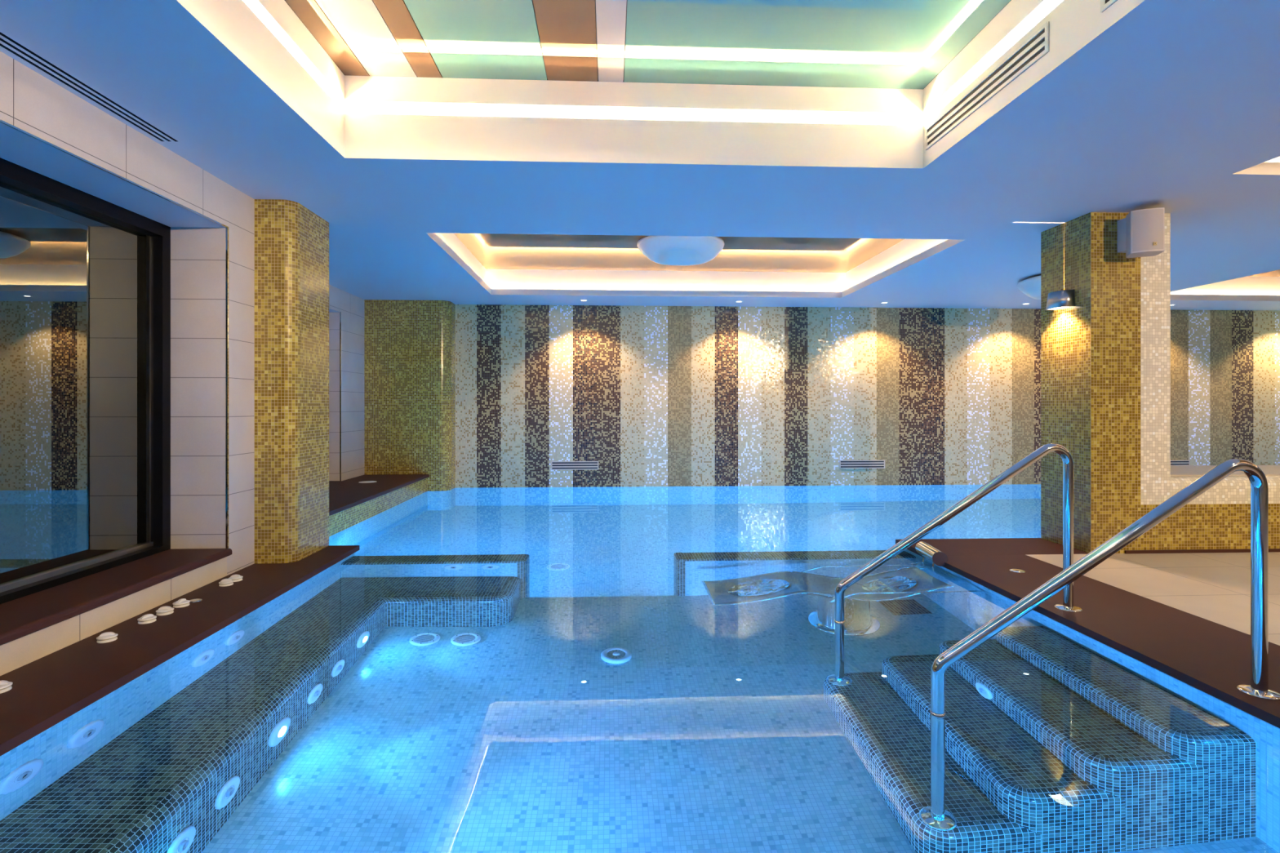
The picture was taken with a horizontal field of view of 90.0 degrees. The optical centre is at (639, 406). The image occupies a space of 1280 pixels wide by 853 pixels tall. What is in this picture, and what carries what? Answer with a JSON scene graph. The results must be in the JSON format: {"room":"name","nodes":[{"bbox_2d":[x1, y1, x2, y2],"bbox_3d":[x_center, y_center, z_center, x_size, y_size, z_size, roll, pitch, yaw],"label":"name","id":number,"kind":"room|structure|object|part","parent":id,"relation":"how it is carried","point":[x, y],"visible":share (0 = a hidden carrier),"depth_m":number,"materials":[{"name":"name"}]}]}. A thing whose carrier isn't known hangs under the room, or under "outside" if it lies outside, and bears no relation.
{"room":"spa","nodes":[
{"label":"spa","id":0,"kind":"room"},
{"bbox_2d":[0,51,253,675],"bbox_3d":[-2.732,-0.090,0.821,0.620,2.600,7.100,0,0,-3],"label":"wall","id":1,"kind":"structure","parent":0,"point":[30,102],"depth_m":3.98,"materials":[{"name":"tile"}]},
{"bbox_2d":[0,157,170,604],"bbox_3d":[-2.874,-0.093,2.093,0.102,2.037,3.754,0,0,-3],"label":"window","id":2,"kind":"structure","parent":1,"relation":"in","point":[85,292],"depth_m":3.37,"materials":[{"name":"black glass"}]},
{"bbox_2d":[0,122,226,227],"bbox_3d":[-2.793,-1.112,2.097,0.620,0.001,3.754,0,0,-3],"label":"soffit","id":3,"kind":"structure","parent":1,"relation":"attached to","point":[16,147],"depth_m":3.14,"materials":[{"name":"white paint"}]},
{"bbox_2d":[0,119,228,548],"bbox_3d":[-2.482,-0.117,2.115,0.010,2.005,3.762,0,0,-3],"label":"trim","id":4,"kind":"structure","parent":1,"relation":"attached to","point":[1,121],"depth_m":3.98,"materials":[{"name":"silver metal"}]},
{"bbox_2d":[0,548,231,645],"bbox_3d":[-2.778,0.906,2.099,0.650,0.043,3.757,0,0,-3],"label":"window sill","id":5,"kind":"structure","parent":1,"relation":"attached to","point":[25,615],"depth_m":3.09,"materials":[{"name":"brown stone"}]},
{"bbox_2d":[328,284,364,480],"bbox_3d":[-3.711,-0.190,6.556,0.410,2.400,3.550,0,0,-3],"label":"wall","id":6,"kind":"structure","parent":0,"point":[351,307],"depth_m":7.80,"materials":[{"name":"tile"}]},
{"bbox_2d":[328,308,339,312],"bbox_3d":[-3.709,-1.117,6.509,0.410,0.001,2.157,0,0,-3],"label":"soffit","id":7,"kind":"structure","parent":6,"relation":"attached to","point":[330,309],"depth_m":7.53,"materials":[{"name":"white paint"}]},
{"bbox_2d":[339,311,341,481],"bbox_3d":[-3.554,-0.117,7.597,0.010,2.015,0.009,0,0,-3],"label":"trim","id":8,"kind":"structure","parent":6,"relation":"attached to","point":[340,312],"depth_m":7.59,"materials":[{"name":"silver metal"}]},
{"bbox_2d":[328,477,427,537],"bbox_3d":[-2.700,1.757,6.654,0.001,1.666,3.650,0,0,-3],"label":"wall","id":9,"kind":"structure","parent":0,"point":[339,522],"depth_m":6.46,"materials":[{"name":"green tile"}]},
{"bbox_2d":[328,474,429,515],"bbox_3d":[-3.297,0.907,6.581,1.240,0.035,3.560,0,0,-3],"label":"ledge","id":10,"kind":"object","parent":9,"relation":"on","point":[344,495],"visible":0.27,"depth_m":7.00,"materials":[{"name":"brown stone"}]},
{"bbox_2d":[359,480,376,483],"bbox_3d":[-3.202,0.888,7.526,0.200,0.004,0.200,0,0,-3],"label":"cover plate","id":11,"kind":"object","parent":10,"relation":"on","point":[364,482],"visible":1,"depth_m":7.50,"materials":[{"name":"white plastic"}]},
{"bbox_2d":[0,0,1279,310],"bbox_3d":[3.807,-1.390,3.300,15.280,0.001,11.430,0,0,-3],"label":"ceiling","id":12,"kind":"structure","parent":0,"point":[1173,100],"depth_m":3.87,"materials":[{"name":"white paint"}]},
{"bbox_2d":[0,31,177,141],"bbox_3d":[-2.384,-1.415,1.673,0.086,0.050,3.370,0,0,-3],"label":"ceiling vent","id":13,"kind":"object","parent":12,"relation":"in","point":[1,33],"visible":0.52,"depth_m":2.79,"materials":[{"name":"black"}]},
{"bbox_2d":[177,0,1144,168],"bbox_3d":[0.069,-1.626,2.233,3.530,0.472,3.075,0,0,-3],"label":"coffer","id":14,"kind":"object","parent":12,"relation":"attached to","point":[753,82],"visible":0.95,"depth_m":3.45,"materials":[{"name":"white paint"}]},
{"bbox_3d":[-1.515,-1.856,2.158,0.134,0.008,2.855,0,0,-3],"label":"glass panel","id":15,"kind":"part","parent":14,"relation":"part of","materials":[{"name":"beige glass"}]},
{"bbox_3d":[-1.316,-1.856,2.167,0.258,0.008,2.855,0,0,-3],"label":"glass panel","id":16,"kind":"part","parent":14,"relation":"part of","materials":[{"name":"white glass"}]},
{"bbox_3d":[-1.115,-1.856,2.177,0.136,0.008,2.855,0,0,-3],"label":"glass panel","id":17,"kind":"part","parent":14,"relation":"part of","materials":[{"name":"glass"}]},
{"bbox_3d":[-0.751,-1.856,2.194,0.584,0.008,2.855,0,0,-3],"label":"glass panel","id":18,"kind":"part","parent":14,"relation":"part of","materials":[{"name":"green glass"}]},
{"bbox_3d":[-0.314,-1.856,2.215,0.283,0.008,2.855,0,0,-3],"label":"glass panel","id":19,"kind":"part","parent":14,"relation":"part of","materials":[{"name":"brown glass"}]},
{"bbox_3d":[-0.099,-1.856,2.225,0.141,0.008,2.855,0,0,-3],"label":"glass panel","id":20,"kind":"part","parent":14,"relation":"part of","materials":[{"name":"white glass"}]},
{"bbox_3d":[0.848,-1.856,2.270,1.746,0.008,2.855,0,0,-3],"label":"glass panel","id":21,"kind":"part","parent":14,"relation":"part of","materials":[{"name":"green glass"}]},
{"bbox_2d":[925,21,1048,150],"bbox_3d":[1.677,-1.542,3.181,0.008,0.125,1.030,0,0,-3],"label":"air vent","id":22,"kind":"object","parent":14,"relation":"attached to","point":[1034,47],"visible":1,"depth_m":3.05,"materials":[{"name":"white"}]},
{"bbox_2d":[1100,0,1117,12],"bbox_3d":[1.739,-1.528,1.865,0.008,0.125,1.030,0,0,-3],"label":"air vent","id":23,"kind":"object","parent":14,"relation":"attached to","point":[1104,4],"visible":1,"depth_m":2.36,"materials":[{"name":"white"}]},
{"bbox_2d":[426,232,964,297],"bbox_3d":[0.431,-1.560,6.653,4.605,0.340,3.020,0,0,-3],"label":"coffer","id":24,"kind":"object","parent":12,"relation":"attached to","point":[503,264],"visible":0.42,"depth_m":7.69,"materials":[{"name":"white paint"}]},
{"bbox_3d":[0.431,-1.730,6.653,4.605,0.001,3.020,0,0,-3],"label":"ceiling panel","id":25,"kind":"part","parent":24,"relation":"part of","materials":[{"name":"white paint"}]},
{"bbox_2d":[636,235,724,265],"bbox_3d":[0.421,-1.621,6.648,0.904,0.218,0.901,0,0,-3],"label":"ceiling lamp","id":26,"kind":"object","parent":24,"relation":"attached to","point":[662,250],"visible":0.85,"depth_m":6.46,"materials":[{"name":"beige glass"}]},
{"bbox_2d":[1017,275,1040,299],"bbox_3d":[4.561,-1.281,6.845,0.904,0.218,0.901,0,0,-3],"label":"ceiling lamp","id":27,"kind":"object","parent":12,"relation":"attached to","point":[1030,286],"visible":0.2,"depth_m":6.85,"materials":[{"name":"beige glass"}]},
{"bbox_2d":[1170,269,1279,301],"bbox_3d":[8.675,-1.560,7.036,4.570,0.340,3.000,0,0,-3],"label":"coffer","id":28,"kind":"object","parent":12,"relation":"attached to","point":[1264,286],"visible":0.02,"depth_m":8.49,"materials":[{"name":"white paint"}]},
{"bbox_3d":[8.675,-1.730,7.036,4.570,0.001,3.000,0,0,-3],"label":"ceiling panel","id":29,"kind":"part","parent":28,"relation":"part of","materials":[{"name":"white paint"}]},
{"bbox_2d":[1233,155,1279,174],"bbox_3d":[5.847,-1.560,2.509,4.650,0.340,3.025,0,0,-3],"label":"coffer","id":30,"kind":"object","parent":12,"relation":"attached to","point":[1272,166],"visible":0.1,"depth_m":3.84,"materials":[{"name":"white paint"}]},
{"bbox_2d":[0,484,1279,852],"bbox_3d":[3.608,1.110,4.327,12.380,0.001,9.360,0,0,-3],"label":"pool water","id":31,"kind":"object","parent":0,"point":[611,669],"visible":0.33,"depth_m":2.34,"materials":[{"name":"blue liquid"}]},
{"bbox_2d":[455,304,1279,488],"bbox_3d":[4.175,0.600,9.039,14.000,3.980,0.001,0,0,-3],"label":"wall","id":32,"kind":"structure","parent":0,"point":[656,396],"depth_m":8.94,"materials":[{"name":"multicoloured tile"}]},
{"bbox_2d":[551,461,598,470],"bbox_3d":[-0.894,0.813,8.793,0.650,0.118,0.008,0,0,-3],"label":"air vent","id":33,"kind":"object","parent":32,"relation":"in","point":[555,465],"visible":1,"depth_m":8.79,"materials":[{"name":"silver metal"}]},
{"bbox_2d":[839,459,884,468],"bbox_3d":[3.121,0.813,8.985,0.650,0.118,0.008,0,0,-3],"label":"air vent","id":34,"kind":"object","parent":32,"relation":"in","point":[842,464],"visible":1,"depth_m":8.98,"materials":[{"name":"silver metal"}]},
{"bbox_2d":[1170,460,1190,465],"bbox_3d":[7.591,0.833,9.197,0.650,0.118,0.008,0,0,-3],"label":"air vent","id":35,"kind":"object","parent":32,"relation":"in","point":[1172,462],"visible":0.23,"depth_m":9.21,"materials":[{"name":"silver metal"}]},
{"bbox_2d":[906,549,1279,729],"bbox_3d":[5.838,1.875,2.495,7.300,1.569,5.490,0,0,-3],"label":"wall","id":36,"kind":"structure","parent":0,"point":[907,549],"depth_m":2.78,"materials":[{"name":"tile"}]},
{"bbox_2d":[895,537,1088,558],"bbox_3d":[2.706,1.073,4.830,1.335,0.035,0.558,0,0,-3],"label":"pool coping","id":37,"kind":"object","parent":36,"relation":"on","point":[997,546],"visible":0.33,"depth_m":4.82,"materials":[{"name":"brown stone"}]},
{"bbox_2d":[1026,551,1279,645],"bbox_3d":[4.801,1.055,1.137,13.500,0.001,7.015,0,0,-3],"label":"floor","id":38,"kind":"structure","parent":0,"point":[1214,587],"depth_m":3.89,"materials":[{"name":"beige tile"}]},
{"bbox_2d":[1040,212,1170,553],"bbox_3d":[3.511,0.010,4.857,0.597,2.800,0.530,0,0,-3],"label":"column","id":39,"kind":"structure","parent":38,"relation":"on","point":[1105,357],"depth_m":4.60,"materials":[{"name":"gold tile"}]},
{"bbox_2d":[1045,289,1075,311],"bbox_3d":[3.161,-0.803,4.846,0.105,0.125,0.236,0,0,-3],"label":"wall lamp","id":40,"kind":"object","parent":39,"relation":"attached to","point":[1057,300],"visible":1,"depth_m":4.77,"materials":[{"name":"silver metal"}]},
{"bbox_2d":[1117,207,1164,257],"bbox_3d":[3.489,-1.195,4.456,0.203,0.290,0.287,0,0,15],"label":"wall speaker","id":41,"kind":"object","parent":39,"relation":"attached to","point":[1141,233],"visible":1,"depth_m":4.35,"materials":[{"name":"beige plastic"}]},
{"bbox_2d":[1132,208,1163,251],"bbox_3d":[3.446,-1.196,4.339,0.170,0.272,0.018,0,0,24],"label":"grille","id":42,"kind":"object","parent":41,"relation":"attached to","point":[1147,224],"depth_m":4.33,"materials":[{"name":"white plastic"}]},
{"bbox_2d":[1170,475,1279,550],"bbox_3d":[6.579,0.964,5.149,5.567,0.892,0.820,0,0,-3],"label":"wall","id":43,"kind":"structure","parent":0,"point":[1220,517],"depth_m":4.63,"materials":[{"name":"gold tile"}]},
{"bbox_2d":[1124,548,1279,553],"bbox_3d":[6.428,1.044,4.725,5.910,0.022,0.012,0,0,-3],"label":"baseboard","id":44,"kind":"structure","parent":43,"relation":"attached to","point":[1181,551],"depth_m":4.60,"materials":[{"name":"brown stone"}]},
{"bbox_2d":[1170,465,1279,475],"bbox_3d":[6.575,0.521,5.224,5.567,0.027,0.710,0,0,-3],"label":"sill","id":45,"kind":"structure","parent":43,"relation":"on","point":[1175,470],"depth_m":5.06,"materials":[{"name":"grey stone"}]},
{"label":"floor","id":46,"kind":"structure","parent":0,"visible":0},
{"bbox_3d":[1.567,1.683,2.828,1.200,0.755,1.160,0,0,-3],"label":"steps","id":47,"kind":"structure","parent":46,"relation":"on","visible":0},
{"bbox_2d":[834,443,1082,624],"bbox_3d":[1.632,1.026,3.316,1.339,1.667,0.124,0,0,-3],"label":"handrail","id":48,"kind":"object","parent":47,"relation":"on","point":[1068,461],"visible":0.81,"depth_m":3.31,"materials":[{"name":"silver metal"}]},
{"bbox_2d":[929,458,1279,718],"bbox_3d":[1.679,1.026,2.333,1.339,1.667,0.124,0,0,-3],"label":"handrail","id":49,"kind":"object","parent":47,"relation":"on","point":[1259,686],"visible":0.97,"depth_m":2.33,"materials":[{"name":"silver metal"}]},
{"bbox_3d":[3.473,2.325,6.948,12.400,0.530,4.110,0,0,-3],"label":"floor","id":50,"kind":"structure","parent":0,"visible":0},
{"bbox_2d":[364,299,455,491],"bbox_3d":[-3.115,0.600,8.386,1.344,3.980,0.300,0,0,-17],"label":"column","id":51,"kind":"structure","parent":50,"relation":"on","point":[410,345],"depth_m":8.37,"materials":[{"name":"green tile"}]},
{"bbox_3d":[-2.258,1.876,2.105,0.450,1.569,5.480,0,0,-3],"label":"wall","id":52,"kind":"structure","parent":0,"visible":0},
{"bbox_2d":[0,545,359,756],"bbox_3d":[-2.234,1.073,1.923,0.490,0.035,5.855,0,0,-3],"label":"pool coping","id":53,"kind":"object","parent":52,"relation":"on","point":[46,691],"visible":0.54,"depth_m":2.76,"materials":[{"name":"brown stone"}]},
{"bbox_2d":[0,680,12,693],"bbox_3d":[-2.377,1.037,2.372,0.076,0.036,0.076,0,0,-31],"label":"button","id":54,"kind":"object","parent":53,"relation":"on","point":[5,686],"visible":1,"depth_m":2.37,"materials":[{"name":"white plastic"}]},
{"bbox_2d":[96,631,118,643],"bbox_3d":[-2.402,1.037,2.885,0.076,0.036,0.076,0,0,-26],"label":"button","id":55,"kind":"object","parent":53,"relation":"on","point":[108,637],"visible":1,"depth_m":2.87,"materials":[{"name":"white plastic"}]},
{"bbox_2d":[137,613,156,624],"bbox_3d":[-2.414,1.037,3.135,0.076,0.036,0.076,0,0,19],"label":"button","id":56,"kind":"object","parent":53,"relation":"on","point":[148,618],"visible":1,"depth_m":3.12,"materials":[{"name":"white plastic"}]},
{"bbox_2d":[155,605,173,615],"bbox_3d":[-2.420,1.037,3.261,0.076,0.036,0.076,0,0,-14],"label":"button","id":57,"kind":"object","parent":53,"relation":"on","point":[163,611],"visible":1,"depth_m":3.25,"materials":[{"name":"white plastic"}]},
{"bbox_2d":[172,598,190,608],"bbox_3d":[-2.426,1.037,3.385,0.076,0.036,0.076,0,0,1],"label":"button","id":58,"kind":"object","parent":53,"relation":"on","point":[182,602],"visible":1,"depth_m":3.37,"materials":[{"name":"white plastic"}]},
{"bbox_2d":[188,598,202,602],"bbox_3d":[-2.415,1.053,3.471,0.068,0.004,0.068,0,0,-3],"label":"cover plate","id":59,"kind":"object","parent":53,"relation":"on","point":[196,600],"visible":0.86,"depth_m":3.47,"materials":[{"name":"silver metal"}]},
{"bbox_2d":[218,578,233,586],"bbox_3d":[-2.445,1.037,3.782,0.076,0.036,0.076,0,0,-8],"label":"button","id":60,"kind":"object","parent":53,"relation":"on","point":[225,582],"visible":1,"depth_m":3.77,"materials":[{"name":"white plastic"}]},
{"bbox_2d":[228,574,243,582],"bbox_3d":[-2.449,1.037,3.877,0.076,0.036,0.076,0,0,-3],"label":"button","id":61,"kind":"object","parent":53,"relation":"on","point":[235,578],"visible":0.94,"depth_m":3.86,"materials":[{"name":"white plastic"}]},
{"bbox_2d":[253,199,328,564],"bbox_3d":[-2.929,-0.158,4.546,1.180,2.465,0.540,0,0,-3],"label":"column","id":62,"kind":"structure","parent":53,"relation":"on","point":[291,241],"depth_m":4.32,"materials":[{"name":"gold tile"}]},
{"label":"wall","id":63,"kind":"structure","parent":0,"visible":0},
{"bbox_2d":[942,555,1279,728],"bbox_3d":[2.521,1.073,1.879,0.685,0.035,5.315,0,0,-3],"label":"pool coping","id":64,"kind":"object","parent":63,"relation":"on","point":[1212,658],"visible":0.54,"depth_m":3.03,"materials":[{"name":"brown stone"}]},
{"bbox_2d":[915,541,947,567],"bbox_3d":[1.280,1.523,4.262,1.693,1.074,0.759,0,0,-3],"label":"spout","id":65,"kind":"object","parent":64,"relation":"on","point":[938,557],"visible":0.06,"depth_m":4.41,"materials":[{"name":"silver metal"}]},
{"bbox_2d":[1009,568,1025,573],"bbox_3d":[2.421,1.053,4.105,0.090,0.004,0.090,0,0,-3],"label":"cover plate","id":66,"kind":"object","parent":64,"relation":"on","point":[1020,571],"visible":1,"depth_m":4.09,"materials":[{"name":"silver metal"}]}
]}

